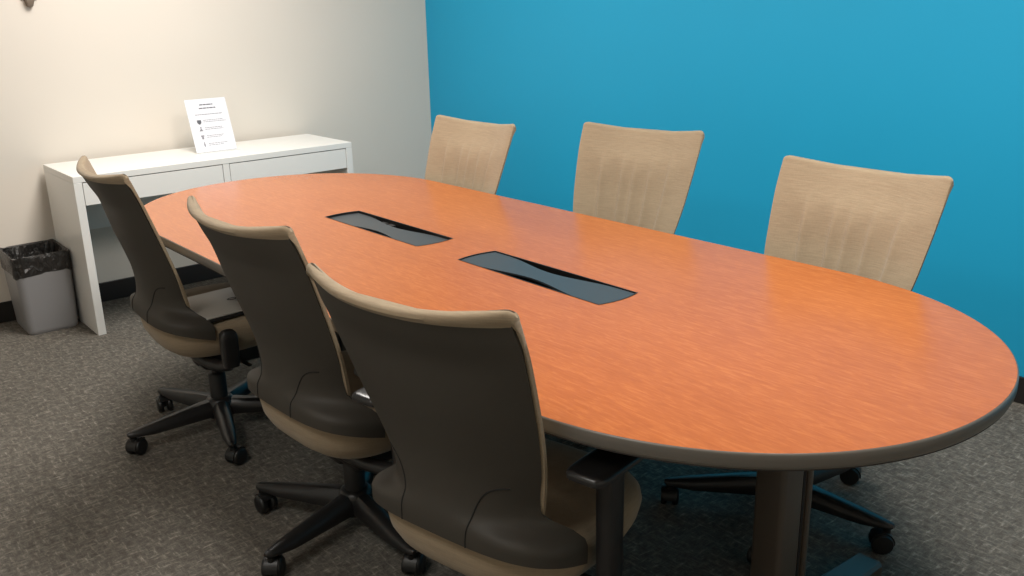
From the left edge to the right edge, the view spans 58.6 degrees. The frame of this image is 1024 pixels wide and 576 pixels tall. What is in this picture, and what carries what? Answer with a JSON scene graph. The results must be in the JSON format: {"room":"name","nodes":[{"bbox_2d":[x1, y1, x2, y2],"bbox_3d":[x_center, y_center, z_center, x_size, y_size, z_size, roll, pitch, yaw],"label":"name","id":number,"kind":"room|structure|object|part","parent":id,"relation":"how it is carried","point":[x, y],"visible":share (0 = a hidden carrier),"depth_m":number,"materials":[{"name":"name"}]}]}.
{"room":"conference room","nodes":[
{"label":"conference room","id":0,"kind":"room"},
{"bbox_2d":[0,0,431,301],"bbox_3d":[-2.445,-1.127,4.244,5.100,2.620,0.100,-15,22,-37],"label":"wall","id":1,"kind":"structure","parent":0,"point":[92,79],"depth_m":4.81,"materials":[{"name":"beige paint"}]},
{"bbox_2d":[24,0,34,6],"bbox_3d":[-2.252,-1.387,4.242,0.068,0.150,0.038,-15,22,-37],"label":"wall bracket","id":2,"kind":"object","parent":1,"relation":"attached to","point":[29,3],"visible":1,"depth_m":4.25,"materials":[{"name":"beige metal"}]},
{"bbox_2d":[0,264,223,322],"bbox_3d":[-2.381,0.087,4.578,4.900,0.102,0.011,-15,22,-37],"label":"baseboard","id":3,"kind":"structure","parent":1,"relation":"attached to","point":[120,288],"depth_m":4.83,"materials":[{"name":"black plastic"}]},
{"bbox_2d":[0,277,1023,575],"bbox_3d":[-0.362,0.859,2.293,5.100,0.100,6.500,-15,22,-37],"label":"floor","id":4,"kind":"structure","parent":0,"point":[74,502],"depth_m":2.80,"materials":[{"name":"grey carpet"}]},
{"bbox_2d":[0,239,77,334],"bbox_3d":[-2.282,-0.009,4.410,0.262,0.381,0.311,-15,22,-37],"label":"waste bin","id":5,"kind":"object","parent":4,"relation":"on","point":[38,275],"visible":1,"depth_m":4.31,"materials":[{"name":"grey plastic"}]},
{"bbox_2d":[76,155,263,464],"bbox_3d":[-1.075,0.037,3.142,0.651,0.994,0.668,-14,21,-35],"label":"office chair","id":6,"kind":"object","parent":4,"relation":"on","point":[160,299],"visible":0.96,"depth_m":2.94,"materials":[{"name":"grey plastic"}]},
{"bbox_3d":[-1.235,-0.155,2.950,0.222,0.506,0.510,-14,21,-35],"label":"backrest","id":7,"kind":"part","parent":6,"relation":"part of","materials":[{"name":"black plastic"}]},
{"bbox_3d":[-1.182,0.455,3.174,0.313,0.058,0.062,-16,22,-39],"label":"leg","id":8,"kind":"part","parent":6,"relation":"part of","materials":[{"name":"black plastic"}]},
{"bbox_3d":[-1.202,0.394,3.371,0.313,0.058,0.062,9,20,29],"label":"leg","id":9,"kind":"part","parent":6,"relation":"part of","materials":[{"name":"black plastic"}]},
{"bbox_3d":[-1.026,0.112,3.191,0.472,0.138,0.494,-14,21,-35],"label":"seat","id":10,"kind":"part","parent":6,"relation":"part of","materials":[{"name":"beige fabric"}]},
{"bbox_2d":[187,287,243,322],"bbox_3d":[-0.943,0.042,3.126,0.346,0.022,0.266,-17,23,-41],"label":"seat","id":11,"kind":"object","parent":6,"relation":"on","point":[222,304],"visible":0.41,"depth_m":3.04,"materials":[{"name":"grey"}]},
{"bbox_3d":[-0.980,0.464,3.129,0.062,0.058,0.313,-9,19,-22],"label":"leg","id":12,"kind":"part","parent":6,"relation":"part of","materials":[{"name":"black plastic"}]},
{"bbox_3d":[-0.910,0.194,2.937,0.058,0.127,0.038,-14,21,-35],"label":"arm post","id":13,"kind":"part","parent":6,"relation":"part of","materials":[{"name":"black plastic"}]},
{"bbox_3d":[-1.011,0.365,3.448,0.062,0.058,0.313,3,18,12],"label":"leg","id":14,"kind":"part","parent":6,"relation":"part of","materials":[{"name":"black plastic"}]},
{"bbox_3d":[-0.925,0.238,3.092,0.020,0.018,0.151,-16,22,-39],"label":"lever","id":15,"kind":"part","parent":6,"relation":"part of","materials":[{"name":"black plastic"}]},
{"bbox_3d":[-0.874,0.409,3.299,0.313,0.058,0.062,-3,17,-5],"label":"leg","id":16,"kind":"part","parent":6,"relation":"part of","materials":[{"name":"black plastic"}]},
{"bbox_2d":[43,134,353,335],"bbox_3d":[-1.562,-0.335,4.780,1.420,0.750,0.500,-15,22,-37],"label":"desk","id":17,"kind":"object","parent":4,"relation":"on","point":[76,210],"visible":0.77,"depth_m":4.43,"materials":[{"name":"white paint"}]},
{"bbox_3d":[-2.092,-0.177,4.364,0.036,0.721,0.500,-15,22,-37],"label":"panel","id":18,"kind":"part","parent":17,"relation":"part of","materials":[{"name":"white paint"}]},
{"bbox_3d":[-1.719,-0.563,4.901,1.348,0.321,0.014,-15,22,-37],"label":"panel","id":19,"kind":"part","parent":17,"relation":"part of","materials":[{"name":"white paint"}]},
{"bbox_3d":[-1.679,-0.490,4.307,0.652,0.102,0.019,-15,22,-37],"label":"drawer","id":20,"kind":"part","parent":17,"relation":"part of","materials":[{"name":"white paint"}]},
{"bbox_2d":[184,97,236,152],"bbox_3d":[-1.534,-0.834,4.675,0.217,0.263,0.136,-15,22,-37],"label":"sign","id":21,"kind":"object","parent":17,"relation":"on","point":[209,119],"visible":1,"depth_m":4.69,"materials":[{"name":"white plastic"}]},
{"bbox_3d":[-1.150,-0.633,4.726,0.652,0.102,0.019,-15,22,-37],"label":"drawer","id":22,"kind":"part","parent":17,"relation":"part of","materials":[{"name":"white paint"}]},
{"bbox_3d":[-1.031,-0.465,5.205,0.036,0.721,0.500,-15,22,-37],"label":"panel","id":23,"kind":"part","parent":17,"relation":"part of","materials":[{"name":"white paint"}]},
{"bbox_2d":[187,196,425,575],"bbox_3d":[-0.440,0.232,2.454,0.682,1.003,0.714,-16,23,-39],"label":"office chair","id":24,"kind":"object","parent":4,"relation":"on","point":[304,383],"visible":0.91,"depth_m":2.21,"materials":[{"name":"black plastic"}]},
{"bbox_3d":[-0.601,0.049,2.219,0.222,0.506,0.510,-16,23,-39],"label":"backrest","id":25,"kind":"part","parent":24,"relation":"part of","materials":[{"name":"black plastic"}]},
{"bbox_3d":[-0.619,0.593,2.691,0.313,0.058,0.062,4,18,17],"label":"leg","id":26,"kind":"part","parent":24,"relation":"part of","materials":[{"name":"black plastic"}]},
{"bbox_3d":[-0.554,0.650,2.502,0.062,0.058,0.313,11,21,34],"label":"leg","id":27,"kind":"part","parent":24,"relation":"part of","materials":[{"name":"black plastic"}]},
{"bbox_3d":[-0.407,0.311,2.477,0.472,0.138,0.494,-16,23,-39],"label":"seat","id":28,"kind":"part","parent":24,"relation":"part of","materials":[{"name":"beige fabric"}]},
{"bbox_3d":[-0.452,0.553,2.807,0.062,0.058,0.313,-1,17,0],"label":"leg","id":29,"kind":"part","parent":24,"relation":"part of","materials":[{"name":"black plastic"}]},
{"bbox_3d":[-0.347,0.646,2.502,0.062,0.058,0.313,-13,21,-34],"label":"leg","id":30,"kind":"part","parent":24,"relation":"part of","materials":[{"name":"black plastic"}]},
{"bbox_2d":[425,115,515,194],"bbox_3d":[-0.332,-0.160,3.713,0.626,0.996,0.670,-16,22,-38],"label":"office chair","id":31,"kind":"object","parent":4,"relation":"on","point":[469,154],"visible":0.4,"depth_m":3.77,"materials":[{"name":"beige fabric"}]},
{"bbox_2d":[306,263,644,575],"bbox_3d":[-0.011,0.394,1.931,0.677,0.981,0.673,12,22,37],"label":"office chair","id":32,"kind":"object","parent":4,"relation":"on","point":[475,484],"visible":1,"depth_m":1.68,"materials":[{"name":"black plastic"}]},
{"bbox_3d":[-0.156,0.223,1.690,0.510,0.506,0.222,12,22,37],"label":"backrest","id":33,"kind":"part","parent":32,"relation":"part of","materials":[{"name":"black plastic"}]},
{"bbox_3d":[0.009,0.477,1.974,0.494,0.138,0.472,12,22,37],"label":"seat","id":34,"kind":"part","parent":32,"relation":"part of","materials":[{"name":"beige fabric"}]},
{"bbox_3d":[0.185,0.462,1.728,0.038,0.307,0.064,12,22,37],"label":"arm post","id":35,"kind":"part","parent":32,"relation":"part of","materials":[{"name":"black plastic"}]},
{"bbox_2d":[144,173,1018,575],"bbox_3d":[-0.171,0.231,2.878,1.200,0.741,3.176,-15,22,-37],"label":"conference table","id":36,"kind":"object","parent":4,"relation":"on","point":[646,343],"visible":0.87,"depth_m":2.05,"materials":[{"name":"brown wood"}]},
{"bbox_3d":[-0.716,0.046,3.504,0.114,0.666,0.076,-15,22,-37],"label":"leg","id":37,"kind":"part","parent":36,"relation":"part of","materials":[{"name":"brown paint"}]},
{"bbox_2d":[326,211,452,245],"bbox_3d":[-0.422,-0.161,3.061,0.141,0.091,0.595,-15,22,-37],"label":"tray","id":38,"kind":"object","parent":36,"relation":"on","point":[394,230],"depth_m":3.05,"materials":[{"name":"plastic"}]},
{"bbox_2d":[458,251,637,304],"bbox_3d":[0.081,0.008,2.483,0.141,0.091,0.595,-15,22,-37],"label":"tray","id":39,"kind":"object","parent":36,"relation":"on","point":[589,290],"depth_m":2.46,"materials":[{"name":"black plastic"}]},
{"bbox_3d":[0.593,0.484,2.002,0.114,0.666,0.076,-15,22,-37],"label":"leg","id":40,"kind":"part","parent":36,"relation":"part of","materials":[{"name":"brown paint"}]},
{"bbox_2d":[573,122,704,446],"bbox_3d":[0.315,-0.044,3.270,0.676,1.009,0.638,14,23,41],"label":"office chair","id":41,"kind":"object","parent":4,"relation":"on","point":[639,177],"visible":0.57,"depth_m":3.33,"materials":[{"name":"beige fabric"}]},
{"bbox_3d":[0.444,-0.334,3.344,0.510,0.506,0.222,13,22,39],"label":"backrest","id":42,"kind":"part","parent":41,"relation":"part of","materials":[{"name":"beige fabric"}]},
{"bbox_2d":[661,155,953,563],"bbox_3d":[0.805,0.182,2.531,0.643,0.997,0.672,-14,22,-36],"label":"office chair","id":43,"kind":"object","parent":4,"relation":"on","point":[879,225],"visible":0.48,"depth_m":2.54,"materials":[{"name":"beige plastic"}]},
{"bbox_3d":[0.607,0.566,2.686,0.313,0.058,0.062,1,17,7],"label":"leg","id":44,"kind":"part","parent":43,"relation":"part of","materials":[{"name":"black plastic"}]},
{"bbox_3d":[0.937,0.540,2.744,0.313,0.058,0.062,-11,20,-27],"label":"leg","id":45,"kind":"part","parent":43,"relation":"part of","materials":[{"name":"black plastic"}]},
{"bbox_3d":[0.911,0.602,2.548,0.313,0.058,0.062,14,23,41],"label":"leg","id":46,"kind":"part","parent":43,"relation":"part of","materials":[{"name":"black plastic"}]},
{"bbox_3d":[0.934,-0.087,2.558,0.222,0.506,0.510,-14,22,-36],"label":"backrest","id":47,"kind":"part","parent":43,"relation":"part of","materials":[{"name":"beige fabric"}]},
{"bbox_2d":[425,0,1023,376],"bbox_3d":[1.525,-0.958,3.406,0.100,2.620,6.300,-15,22,-37],"label":"wall","id":48,"kind":"structure","parent":0,"point":[922,87],"depth_m":3.91,"materials":[{"name":"teal paint"}]},
{"bbox_2d":[1014,376,1023,403],"bbox_3d":[1.514,0.256,3.743,0.011,0.102,6.289,-15,22,-37],"label":"baseboard","id":49,"kind":"structure","parent":48,"relation":"attached to","point":[1019,398],"depth_m":3.34,"materials":[{"name":"black plastic"}]}
]}

